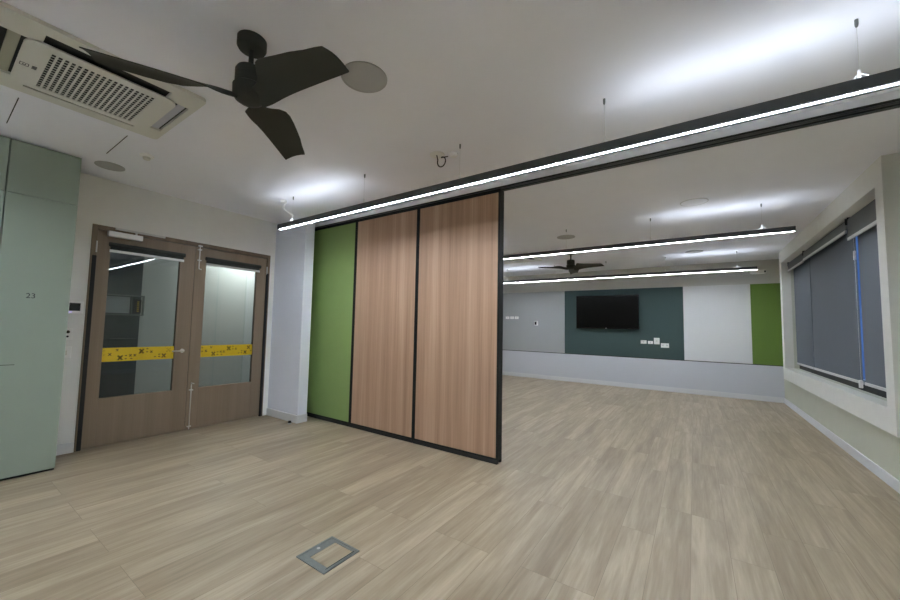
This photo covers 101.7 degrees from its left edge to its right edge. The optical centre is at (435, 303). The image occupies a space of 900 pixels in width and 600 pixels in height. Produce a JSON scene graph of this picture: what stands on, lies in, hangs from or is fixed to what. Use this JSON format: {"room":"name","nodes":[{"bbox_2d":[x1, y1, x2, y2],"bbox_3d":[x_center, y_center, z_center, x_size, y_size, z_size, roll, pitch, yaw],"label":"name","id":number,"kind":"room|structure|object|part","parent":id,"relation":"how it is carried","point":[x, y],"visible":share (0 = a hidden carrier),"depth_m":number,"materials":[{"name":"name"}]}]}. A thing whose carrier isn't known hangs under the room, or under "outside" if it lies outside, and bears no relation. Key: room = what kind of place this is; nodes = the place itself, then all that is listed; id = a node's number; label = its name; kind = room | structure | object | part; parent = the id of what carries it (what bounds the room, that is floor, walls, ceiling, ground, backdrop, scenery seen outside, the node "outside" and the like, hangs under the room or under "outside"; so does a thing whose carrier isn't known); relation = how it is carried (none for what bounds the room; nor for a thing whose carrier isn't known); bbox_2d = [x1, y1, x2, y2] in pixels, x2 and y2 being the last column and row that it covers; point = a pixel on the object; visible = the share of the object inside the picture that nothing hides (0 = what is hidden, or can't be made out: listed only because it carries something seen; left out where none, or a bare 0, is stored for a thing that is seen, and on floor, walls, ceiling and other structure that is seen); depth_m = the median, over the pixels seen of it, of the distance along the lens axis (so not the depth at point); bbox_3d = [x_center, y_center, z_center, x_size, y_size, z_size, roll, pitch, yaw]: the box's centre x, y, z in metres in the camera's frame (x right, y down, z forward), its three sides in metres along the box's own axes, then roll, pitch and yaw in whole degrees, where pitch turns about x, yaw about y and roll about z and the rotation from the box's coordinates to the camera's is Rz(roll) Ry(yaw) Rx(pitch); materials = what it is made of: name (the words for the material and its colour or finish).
{"room":"community hall","nodes":[
{"label":"community hall","id":0,"kind":"room"},
{"bbox_2d":[66,328,72,339],"bbox_3d":[-3.389,0.284,3.363,0.018,0.110,0.083,-1,-5,35],"label":"light switch","id":1,"kind":"object","parent":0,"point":[69,335],"depth_m":3.38,"materials":[{"name":"white plastic"}]},
{"bbox_2d":[99,252,143,397],"bbox_3d":[-5.309,0.048,4.394,0.101,2.700,2.830,-1,-5,35],"label":"wall","id":2,"kind":"structure","parent":0,"point":[125,276],"depth_m":5.34,"materials":[{"name":"grey paint"}]},
{"bbox_2d":[57,173,276,444],"bbox_3d":[-1.777,0.258,5.772,0.120,2.615,11.173,-1,-5,35],"label":"wall","id":3,"kind":"structure","parent":0,"point":[101,201],"depth_m":3.82,"materials":[{"name":"paint"}]},
{"bbox_2d":[56,442,73,455],"bbox_3d":[-3.397,1.326,3.320,0.014,0.095,0.170,-1,-5,35],"label":"baseboard","id":4,"kind":"structure","parent":3,"relation":"attached to","point":[65,448],"depth_m":3.34,"materials":[{"name":"white paint"}]},
{"bbox_2d":[64,347,71,358],"bbox_3d":[-3.394,0.454,3.353,0.015,0.110,0.083,-1,-5,35],"label":"light switch","id":5,"kind":"object","parent":3,"relation":"attached to","point":[67,349],"visible":0.52,"depth_m":3.37,"materials":[{"name":"white plastic"}]},
{"bbox_2d":[68,301,83,313],"bbox_3d":[-3.355,0.041,3.414,0.024,0.116,0.108,-1,-5,35],"label":"intercom","id":6,"kind":"object","parent":3,"relation":"attached to","point":[75,307],"visible":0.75,"depth_m":3.41,"materials":[{"name":"white plastic"}]},
{"bbox_2d":[76,228,195,450],"bbox_3d":[-3.066,0.336,3.833,0.106,2.144,0.890,-1,-5,35],"label":"door","id":7,"kind":"structure","parent":3,"relation":"in","point":[113,419],"depth_m":3.75,"materials":[{"name":"brown wood"}]},
{"bbox_3d":[-3.071,-0.716,3.824,0.022,0.048,0.420,-1,-5,35],"label":"closer rail","id":8,"kind":"part","parent":7,"relation":"part of","materials":[{"name":"silver metal"}]},
{"bbox_3d":[-3.040,-0.499,3.888,0.014,0.026,0.648,-1,-5,35],"label":"blind rail","id":9,"kind":"part","parent":7,"relation":"part of","materials":[{"name":"silver metal"}]},
{"bbox_2d":[109,242,185,259],"bbox_3d":[-3.032,-0.547,3.886,0.044,0.072,0.658,-1,-5,35],"label":"roller blind","id":10,"kind":"object","parent":7,"relation":"attached to","point":[116,247],"depth_m":3.86,"materials":[{"name":"grey"}]},
{"bbox_2d":[74,224,270,451],"bbox_3d":[-2.854,0.367,4.233,0.137,2.150,1.813,-1,-5,35],"label":"door frame","id":11,"kind":"structure","parent":3,"relation":"attached to","point":[95,227],"depth_m":3.69,"materials":[{"name":"brown wood"}]},
{"bbox_2d":[184,245,268,429],"bbox_3d":[-2.557,0.406,4.568,0.090,2.121,0.894,-1,-5,35],"label":"door","id":12,"kind":"structure","parent":3,"relation":"in","point":[214,404],"depth_m":4.51,"materials":[{"name":"brown wood"}]},
{"bbox_3d":[-2.532,-0.441,4.607,0.014,0.026,0.658,-1,-5,35],"label":"blind rail","id":13,"kind":"part","parent":12,"relation":"part of","materials":[{"name":"silver metal"}]},
{"bbox_2d":[205,257,261,269],"bbox_3d":[-2.524,-0.489,4.605,0.044,0.072,0.668,-1,-5,35],"label":"roller blind","id":14,"kind":"object","parent":12,"relation":"attached to","point":[223,262],"depth_m":4.58,"materials":[{"name":"grey"}]},
{"bbox_2d":[134,257,254,393],"bbox_3d":[-3.300,0.166,5.523,2.080,2.700,7.200,-1,-5,35],"label":"wall","id":15,"kind":"structure","parent":0,"point":[229,293],"depth_m":6.28,"materials":[{"name":"grey paint"}]},
{"bbox_2d":[105,294,144,315],"bbox_3d":[-4.554,0.027,5.358,0.024,0.300,0.470,-1,-5,35],"label":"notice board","id":16,"kind":"object","parent":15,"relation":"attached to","point":[114,304],"visible":0.82,"depth_m":5.35,"materials":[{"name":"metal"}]},
{"bbox_2d":[267,216,314,415],"bbox_3d":[-1.927,0.196,4.876,0.670,2.615,0.137,-1,-5,35],"label":"pillar","id":17,"kind":"structure","parent":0,"point":[294,251],"depth_m":4.76,"materials":[{"name":"paint"}]},
{"bbox_2d":[266,408,306,423],"bbox_3d":[-1.952,1.453,4.784,0.684,0.095,0.151,-1,-5,35],"label":"baseboard","id":18,"kind":"structure","parent":17,"relation":"attached to","point":[296,419],"depth_m":4.65,"materials":[{"name":"white paint"}]},
{"bbox_2d":[0,0,899,276],"bbox_3d":[0.879,-1.184,4.012,6.545,0.150,11.173,-1,-5,35],"label":"ceiling","id":19,"kind":"structure","parent":0,"point":[509,82],"depth_m":2.33,"materials":[{"name":"paint"}]},
{"bbox_2d":[6,98,18,122],"bbox_3d":[-2.849,-1.291,2.465,0.527,0.002,0.005,-1,-5,35],"label":"ceiling slot","id":20,"kind":"structure","parent":19,"relation":"attached to","point":[18,98],"depth_m":2.45,"materials":[{"name":"black"}]},
{"bbox_2d":[0,1,205,138],"bbox_3d":[-2.016,-1.274,2.185,0.850,0.034,0.850,-1,-5,35],"label":"air conditioner","id":21,"kind":"object","parent":19,"relation":"attached to","point":[42,60],"visible":0.99,"depth_m":2.11,"materials":[{"name":"white plastic"}]},
{"bbox_3d":[-2.016,-1.261,2.184,0.562,0.008,0.642,-1,-5,35],"label":"inlet panel","id":22,"kind":"part","parent":21,"relation":"part of","materials":[{"name":"white plastic"}]},
{"bbox_2d":[35,54,154,120],"bbox_3d":[-2.024,-1.260,2.187,0.455,0.004,0.458,-1,-5,35],"label":"grille","id":23,"kind":"object","parent":21,"relation":"attached to","point":[55,74],"depth_m":2.16,"materials":[{"name":"white plastic"}]},
{"bbox_2d":[94,161,124,171],"bbox_3d":[-2.941,-1.235,3.308,0.210,0.006,0.210,-1,-5,35],"label":"ceiling speaker","id":24,"kind":"object","parent":19,"relation":"attached to","point":[103,164],"visible":1,"depth_m":3.31,"materials":[{"name":"white plastic"}]},
{"bbox_2d":[139,153,153,160],"bbox_3d":[-2.430,-1.222,3.081,0.100,0.040,0.100,-1,-5,35],"label":"smoke detector","id":25,"kind":"object","parent":19,"relation":"attached to","point":[147,157],"visible":1,"depth_m":3.06,"materials":[{"name":"white plastic"}]},
{"bbox_2d":[79,29,348,159],"bbox_3d":[-0.843,-1.127,1.710,0.980,0.337,1.073,-1,-5,35],"label":"ceiling fan","id":26,"kind":"object","parent":19,"relation":"hanging from","point":[257,86],"visible":1,"depth_m":1.70,"materials":[{"name":"brown metal"}]},
{"bbox_3d":[-1.202,-1.017,1.645,0.547,0.092,0.167,4,-4,-31],"label":"blade","id":27,"kind":"part","parent":26,"relation":"part of","materials":[{"name":"brown metal"}]},
{"bbox_3d":[-0.906,-1.101,1.789,0.132,0.083,0.132,-1,-5,35],"label":"motor","id":28,"kind":"part","parent":26,"relation":"part of","materials":[{"name":"brown metal"}]},
{"bbox_3d":[-0.904,-1.195,1.795,0.023,0.095,0.023,-1,-5,35],"label":"down rod","id":29,"kind":"part","parent":26,"relation":"part of","materials":[{"name":"brown metal"}]},
{"bbox_3d":[-0.881,-0.980,2.106,0.167,0.092,0.547,1,-4,-1],"label":"blade","id":30,"kind":"part","parent":26,"relation":"part of","materials":[{"name":"brown metal"}]},
{"bbox_3d":[-0.641,-1.008,1.597,0.547,0.092,0.167,-1,-4,28],"label":"blade","id":31,"kind":"part","parent":26,"relation":"part of","materials":[{"name":"brown metal"}]},
{"bbox_2d":[341,61,386,92],"bbox_3d":[-0.401,-1.262,2.053,0.256,0.006,0.256,-1,-5,35],"label":"ceiling speaker","id":32,"kind":"object","parent":19,"relation":"attached to","point":[362,76],"visible":0.91,"depth_m":2.05,"materials":[{"name":"white plastic"}]},
{"bbox_2d":[430,151,457,166],"bbox_3d":[0.065,-1.143,2.949,0.229,0.106,0.119,1,-4,3],"label":"outlet","id":33,"kind":"object","parent":19,"relation":"attached to","point":[437,155],"visible":1,"depth_m":2.93,"materials":[{"name":"white plastic"}]},
{"bbox_3d":[0.011,-1.192,2.955,0.120,0.010,0.120,-1,-5,35],"label":"plate","id":34,"kind":"part","parent":33,"relation":"part of","materials":[{"name":"white plastic"}]},
{"bbox_2d":[503,252,541,263],"bbox_3d":[1.545,-0.868,7.226,0.850,0.034,0.850,-1,-5,35],"label":"air conditioner","id":35,"kind":"object","parent":19,"relation":"attached to","point":[528,259],"visible":0.54,"depth_m":7.27,"materials":[{"name":"grey plastic"}]},
{"bbox_2d":[503,258,527,262],"bbox_3d":[1.537,-0.854,7.228,0.455,0.004,0.458,-1,-5,35],"label":"grille","id":36,"kind":"object","parent":35,"relation":"attached to","point":[517,259],"depth_m":7.29,"materials":[{"name":"white plastic"}]},
{"bbox_3d":[1.545,-0.856,7.225,0.562,0.008,0.642,-1,-5,35],"label":"inlet panel","id":37,"kind":"part","parent":35,"relation":"part of","materials":[{"name":"white plastic"}]},
{"bbox_2d":[557,235,574,238],"bbox_3d":[1.949,-0.987,5.483,0.256,0.006,0.256,-1,-5,35],"label":"ceiling speaker","id":38,"kind":"object","parent":19,"relation":"attached to","point":[561,236],"visible":1,"depth_m":5.49,"materials":[{"name":"white plastic"}]},
{"bbox_2d":[538,253,603,273],"bbox_3d":[2.411,-0.752,6.386,1.073,0.337,0.980,3,-4,-29],"label":"ceiling fan","id":39,"kind":"object","parent":19,"relation":"hanging from","point":[572,268],"visible":0.97,"depth_m":6.42,"materials":[{"name":"brown metal"}]},
{"bbox_3d":[2.062,-0.631,6.482,0.547,0.092,0.167,2,-4,-5],"label":"blade","id":40,"kind":"part","parent":39,"relation":"part of","materials":[{"name":"brown metal"}]},
{"bbox_3d":[2.389,-0.724,6.483,0.132,0.083,0.132,3,-4,-29],"label":"motor","id":41,"kind":"part","parent":39,"relation":"part of","materials":[{"name":"brown metal"}]},
{"bbox_3d":[2.554,-0.602,6.755,0.167,0.092,0.547,0,-4,24],"label":"blade","id":42,"kind":"part","parent":39,"relation":"part of","materials":[{"name":"brown metal"}]},
{"bbox_3d":[2.546,-0.639,6.193,0.167,0.092,0.547,4,-5,-35],"label":"blade","id":43,"kind":"part","parent":39,"relation":"part of","materials":[{"name":"brown metal"}]},
{"bbox_2d":[277,18,899,229],"bbox_3d":[0.152,-1.037,2.796,4.650,0.333,0.079,-1,-5,35],"label":"pendant light","id":44,"kind":"object","parent":19,"relation":"hanging from","point":[889,79],"visible":1,"depth_m":2.01,"materials":[{"name":"grey metal"}]},
{"bbox_2d":[280,81,899,229],"bbox_3d":[0.146,-0.878,2.780,4.636,0.010,0.041,-1,-5,35],"label":"diffuser","id":45,"kind":"object","parent":44,"relation":"attached to","point":[867,87],"depth_m":2.05,"materials":[{"name":"white plastic"}]},
{"bbox_2d":[315,90,899,226],"bbox_3d":[0.451,-1.120,3.645,6.025,0.045,0.114,-1,-5,35],"label":"trim","id":46,"kind":"structure","parent":19,"relation":"attached to","point":[892,95],"depth_m":2.69,"materials":[{"name":"paint"}]},
{"bbox_2d":[315,98,899,228],"bbox_3d":[0.560,-1.093,3.566,5.753,0.014,0.102,-1,-5,35],"label":"track","id":47,"kind":"object","parent":19,"relation":"attached to","point":[895,103],"visible":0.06,"depth_m":2.61,"materials":[{"name":"grey metal"}]},
{"bbox_2d":[307,220,356,426],"bbox_3d":[-1.394,0.232,4.840,0.979,2.563,0.102,-1,-5,35],"label":"partition panel","id":48,"kind":"object","parent":47,"relation":"hanging from","point":[333,286],"visible":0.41,"depth_m":4.75,"materials":[{"name":"green fabric"}]},
{"bbox_2d":[349,206,418,442],"bbox_3d":[-0.591,0.212,4.274,0.977,2.563,0.102,-1,-5,35],"label":"partition panel","id":49,"kind":"object","parent":47,"relation":"hanging from","point":[385,292],"visible":0.79,"depth_m":4.21,"materials":[{"name":"brown wood"}]},
{"bbox_2d":[413,189,503,464],"bbox_3d":[0.211,0.193,3.709,0.977,2.563,0.102,-1,-5,35],"label":"partition panel","id":50,"kind":"object","parent":47,"relation":"hanging from","point":[459,338],"visible":1,"depth_m":3.63,"materials":[{"name":"brown wood"}]},
{"bbox_2d":[503,251,756,283],"bbox_3d":[3.382,-0.669,7.368,4.650,0.333,0.079,-1,-5,35],"label":"pendant light","id":51,"kind":"object","parent":19,"relation":"hanging from","point":[754,267],"visible":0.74,"depth_m":6.96,"materials":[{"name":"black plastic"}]},
{"bbox_2d":[503,270,743,283],"bbox_3d":[3.376,-0.510,7.352,4.636,0.010,0.041,-1,-5,35],"label":"diffuser","id":52,"kind":"object","parent":51,"relation":"attached to","point":[687,271],"depth_m":7.14,"materials":[{"name":"white plastic"}]},
{"bbox_2d":[504,204,795,259],"bbox_3d":[1.776,-0.852,5.094,4.650,0.333,0.079,-1,-5,35],"label":"pendant light","id":53,"kind":"object","parent":19,"relation":"hanging from","point":[788,229],"visible":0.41,"depth_m":4.37,"materials":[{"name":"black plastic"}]},
{"bbox_2d":[509,231,793,258],"bbox_3d":[1.770,-0.693,5.078,4.636,0.010,0.041,-1,-5,35],"label":"diffuser","id":54,"kind":"object","parent":53,"relation":"attached to","point":[752,233],"depth_m":4.45,"materials":[{"name":"white plastic"}]},
{"bbox_2d":[685,250,702,252],"bbox_3d":[4.431,-0.881,6.281,0.256,0.006,0.256,-1,-5,35],"label":"ceiling speaker","id":55,"kind":"object","parent":19,"relation":"attached to","point":[691,251],"visible":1,"depth_m":6.26,"materials":[{"name":"white plastic"}]},
{"bbox_2d":[680,198,708,205],"bbox_3d":[2.747,-1.073,3.897,0.250,0.006,0.250,-1,-5,35],"label":"ceiling speaker","id":56,"kind":"object","parent":19,"relation":"attached to","point":[696,201],"visible":1,"depth_m":3.90,"materials":[{"name":"silver metal"}]},
{"bbox_2d":[0,375,899,599],"bbox_3d":[0.819,1.559,3.834,6.545,0.120,11.173,-1,-5,35],"label":"floor","id":57,"kind":"structure","parent":0,"point":[596,491],"depth_m":2.42,"materials":[{"name":"wood"}]},
{"bbox_2d":[0,135,9,233],"bbox_3d":[-3.646,0.014,2.614,0.440,2.611,0.596,-1,-5,35],"label":"tall cabinet","id":58,"kind":"object","parent":57,"relation":"on","point":[4,141],"visible":1,"depth_m":2.78,"materials":[{"name":"green laminate"}]},
{"bbox_3d":[-3.478,0.210,2.479,0.019,2.165,0.592,-1,-5,35],"label":"door","id":59,"kind":"part","parent":58,"relation":"part of","materials":[{"name":"green laminate"}]},
{"bbox_3d":[-3.450,-1.080,2.563,0.019,0.410,0.592,-1,-5,35],"label":"door","id":60,"kind":"part","parent":58,"relation":"part of","materials":[{"name":"green laminate"}]},
{"bbox_2d":[0,139,81,480],"bbox_3d":[-3.356,0.046,3.022,0.441,2.611,0.400,-1,-5,35],"label":"tall cabinet","id":61,"kind":"object","parent":57,"relation":"on","point":[38,226],"visible":1,"depth_m":2.90,"materials":[{"name":"green laminate"}]},
{"bbox_3d":[-3.161,-1.048,2.972,0.019,0.410,0.396,-1,-5,35],"label":"door","id":62,"kind":"part","parent":61,"relation":"part of","materials":[{"name":"green laminate"}]},
{"bbox_2d":[296,536,359,574],"bbox_3d":[-0.576,1.344,1.965,0.228,0.006,0.236,-1,-5,35],"label":"floor outlet cover","id":63,"kind":"object","parent":57,"relation":"on","point":[331,552],"visible":1,"depth_m":1.96,"materials":[{"name":"metal"}]},
{"bbox_2d":[503,259,784,386],"bbox_3d":[3.879,0.556,8.454,6.025,2.615,0.150,-1,-5,35],"label":"wall","id":64,"kind":"structure","parent":0,"point":[772,275],"depth_m":7.86,"materials":[{"name":"paint"}]},
{"bbox_2d":[503,291,564,352],"bbox_3d":[2.249,0.479,9.510,2.148,1.502,0.016,-1,-5,35],"label":"pinboard","id":65,"kind":"object","parent":64,"relation":"attached to","point":[547,308],"visible":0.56,"depth_m":9.31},
{"bbox_2d":[565,287,683,359],"bbox_3d":[4.106,0.434,8.201,2.389,1.502,0.016,-1,-5,35],"label":"wall panel","id":66,"kind":"object","parent":64,"relation":"attached to","point":[660,309],"visible":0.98,"depth_m":7.95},
{"bbox_2d":[576,294,638,328],"bbox_3d":[3.872,0.201,8.307,1.297,0.756,0.112,-1,-5,35],"label":"television","id":67,"kind":"object","parent":66,"relation":"attached to","point":[598,311],"visible":1,"depth_m":8.24,"materials":[{"name":"black"}]},
{"bbox_2d":[654,338,659,343],"bbox_3d":[4.676,0.803,7.752,0.103,0.135,0.015,-1,-5,35],"label":"wall plate","id":68,"kind":"object","parent":66,"relation":"attached to","point":[656,340],"visible":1,"depth_m":7.75,"materials":[{"name":"white plastic"}]},
{"bbox_2d":[661,343,668,347],"bbox_3d":[4.795,0.887,7.663,0.144,0.092,0.012,-1,-5,35],"label":"wall plate","id":69,"kind":"object","parent":66,"relation":"attached to","point":[663,345],"visible":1,"depth_m":7.66,"materials":[{"name":"white plastic"}]},
{"bbox_2d":[502,371,783,402],"bbox_3d":[3.804,1.807,8.306,6.025,0.095,0.014,-1,-5,35],"label":"baseboard","id":70,"kind":"structure","parent":64,"relation":"attached to","point":[620,384],"depth_m":7.71,"materials":[{"name":"white paint"}]},
{"bbox_2d":[502,350,784,397],"bbox_3d":[3.812,1.482,8.329,6.023,0.557,0.011,-1,-5,35],"label":"wall panel","id":71,"kind":"object","parent":64,"relation":"attached to","point":[761,380],"depth_m":7.72,"materials":[{"name":"grey paint"}]},
{"bbox_2d":[510,350,782,366],"bbox_3d":[3.819,1.198,8.349,6.023,0.014,0.009,-1,-5,35],"label":"trim","id":72,"kind":"structure","parent":64,"relation":"attached to","point":[510,350],"depth_m":7.77,"materials":[{"name":"grey"}]},
{"bbox_2d":[683,284,752,363],"bbox_3d":[5.514,0.401,7.207,1.051,1.502,0.021,-1,-5,35],"label":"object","id":73,"kind":"object","parent":64,"relation":"attached to","point":[717,318],"visible":1,"depth_m":7.18,"materials":[{"name":"white"}]},
{"bbox_2d":[750,269,766,273],"bbox_3d":[6.054,-0.587,6.883,0.235,0.075,0.052,-1,-5,35],"label":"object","id":74,"kind":"object","parent":64,"relation":"attached to","point":[763,271],"visible":1,"depth_m":6.86,"materials":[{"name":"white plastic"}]},
{"bbox_2d":[750,283,782,365],"bbox_3d":[6.121,0.386,6.782,0.423,1.502,0.016,-1,-5,35],"label":"pinboard","id":75,"kind":"object","parent":64,"relation":"attached to","point":[766,321],"visible":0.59,"depth_m":6.77,"materials":[{"name":"green fabric"}]},
{"bbox_2d":[784,270,899,480],"bbox_3d":[3.279,0.137,2.211,0.200,2.615,11.073,-1,-5,35],"label":"wall","id":76,"kind":"structure","parent":0,"point":[881,447],"depth_m":3.86,"materials":[{"name":"beige paint"}]},
{"bbox_2d":[779,152,899,436],"bbox_3d":[4.680,0.057,4.376,0.220,2.115,4.165,-1,-5,35],"label":"window","id":77,"kind":"structure","parent":76,"relation":"in","point":[880,181],"depth_m":3.00,"materials":[{"name":"paint"}]},
{"bbox_2d":[787,251,813,368],"bbox_3d":[5.507,0.122,5.530,0.095,1.658,1.028,-1,-5,35],"label":"roller blind","id":78,"kind":"object","parent":77,"relation":"attached to","point":[802,283],"visible":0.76,"depth_m":5.47,"materials":[{"name":"grey fabric"}]},
{"bbox_3d":[5.490,-0.558,5.597,0.016,0.032,1.016,-1,-5,35],"label":"screen rail","id":79,"kind":"part","parent":78,"relation":"part of","materials":[{"name":"silver metal"}]},
{"bbox_3d":[5.512,0.934,5.465,0.016,0.030,1.014,-1,-5,35],"label":"rail","id":80,"kind":"part","parent":78,"relation":"part of","materials":[{"name":"silver metal"}]},
{"bbox_2d":[803,219,863,384],"bbox_3d":[4.689,0.029,4.372,0.095,1.658,1.785,-1,-5,35],"label":"roller blind","id":81,"kind":"object","parent":77,"relation":"attached to","point":[834,282],"visible":0.84,"depth_m":4.20,"materials":[{"name":"grey fabric"}]},
{"bbox_3d":[4.672,-0.666,4.440,0.016,0.032,1.773,-1,-5,35],"label":"screen rail","id":82,"kind":"part","parent":81,"relation":"part of","materials":[{"name":"silver metal"}]},
{"bbox_3d":[4.694,0.841,4.307,0.016,0.030,1.771,-1,-5,35],"label":"rail","id":83,"kind":"part","parent":81,"relation":"part of","materials":[{"name":"silver metal"}]},
{"bbox_3d":[4.749,0.061,4.327,0.050,1.725,3.875,-1,-5,35],"label":"frame","id":84,"kind":"part","parent":77,"relation":"part of","materials":[{"name":"black metal"}]},
{"bbox_2d":[846,199,885,391],"bbox_3d":[3.861,-0.066,3.200,0.095,1.658,0.995,-1,-5,35],"label":"roller blind","id":85,"kind":"object","parent":77,"relation":"attached to","point":[863,224],"visible":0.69,"depth_m":3.37,"materials":[{"name":"grey fabric"}]},
{"bbox_2d":[853,251,862,387],"bbox_3d":[4.162,0.007,3.622,0.024,1.645,0.040,-1,-5,35],"label":"blind cord","id":86,"kind":"object","parent":85,"relation":"hanging from","point":[854,252],"visible":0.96,"depth_m":3.60,"materials":[{"name":"white plastic"}]},
{"bbox_3d":[4.156,-0.021,3.615,0.002,1.590,0.002,4,-4,-32],"label":"cord","id":87,"kind":"part","parent":86,"relation":"part of","materials":[{"name":"white plastic"}]},
{"bbox_3d":[3.842,-0.670,3.262,0.016,0.032,0.983,-1,-5,35],"label":"screen rail","id":88,"kind":"part","parent":85,"relation":"part of","materials":[{"name":"silver metal"}]},
{"bbox_3d":[3.866,0.746,3.135,0.016,0.030,0.981,-1,-5,35],"label":"rail","id":89,"kind":"part","parent":85,"relation":"part of","materials":[{"name":"silver metal"}]},
{"bbox_2d":[784,398,899,493],"bbox_3d":[3.164,1.396,2.191,0.014,0.095,10.773,-1,-5,35],"label":"baseboard","id":90,"kind":"structure","parent":76,"relation":"attached to","point":[873,467],"depth_m":3.71,"materials":[{"name":"white paint"}]}
]}

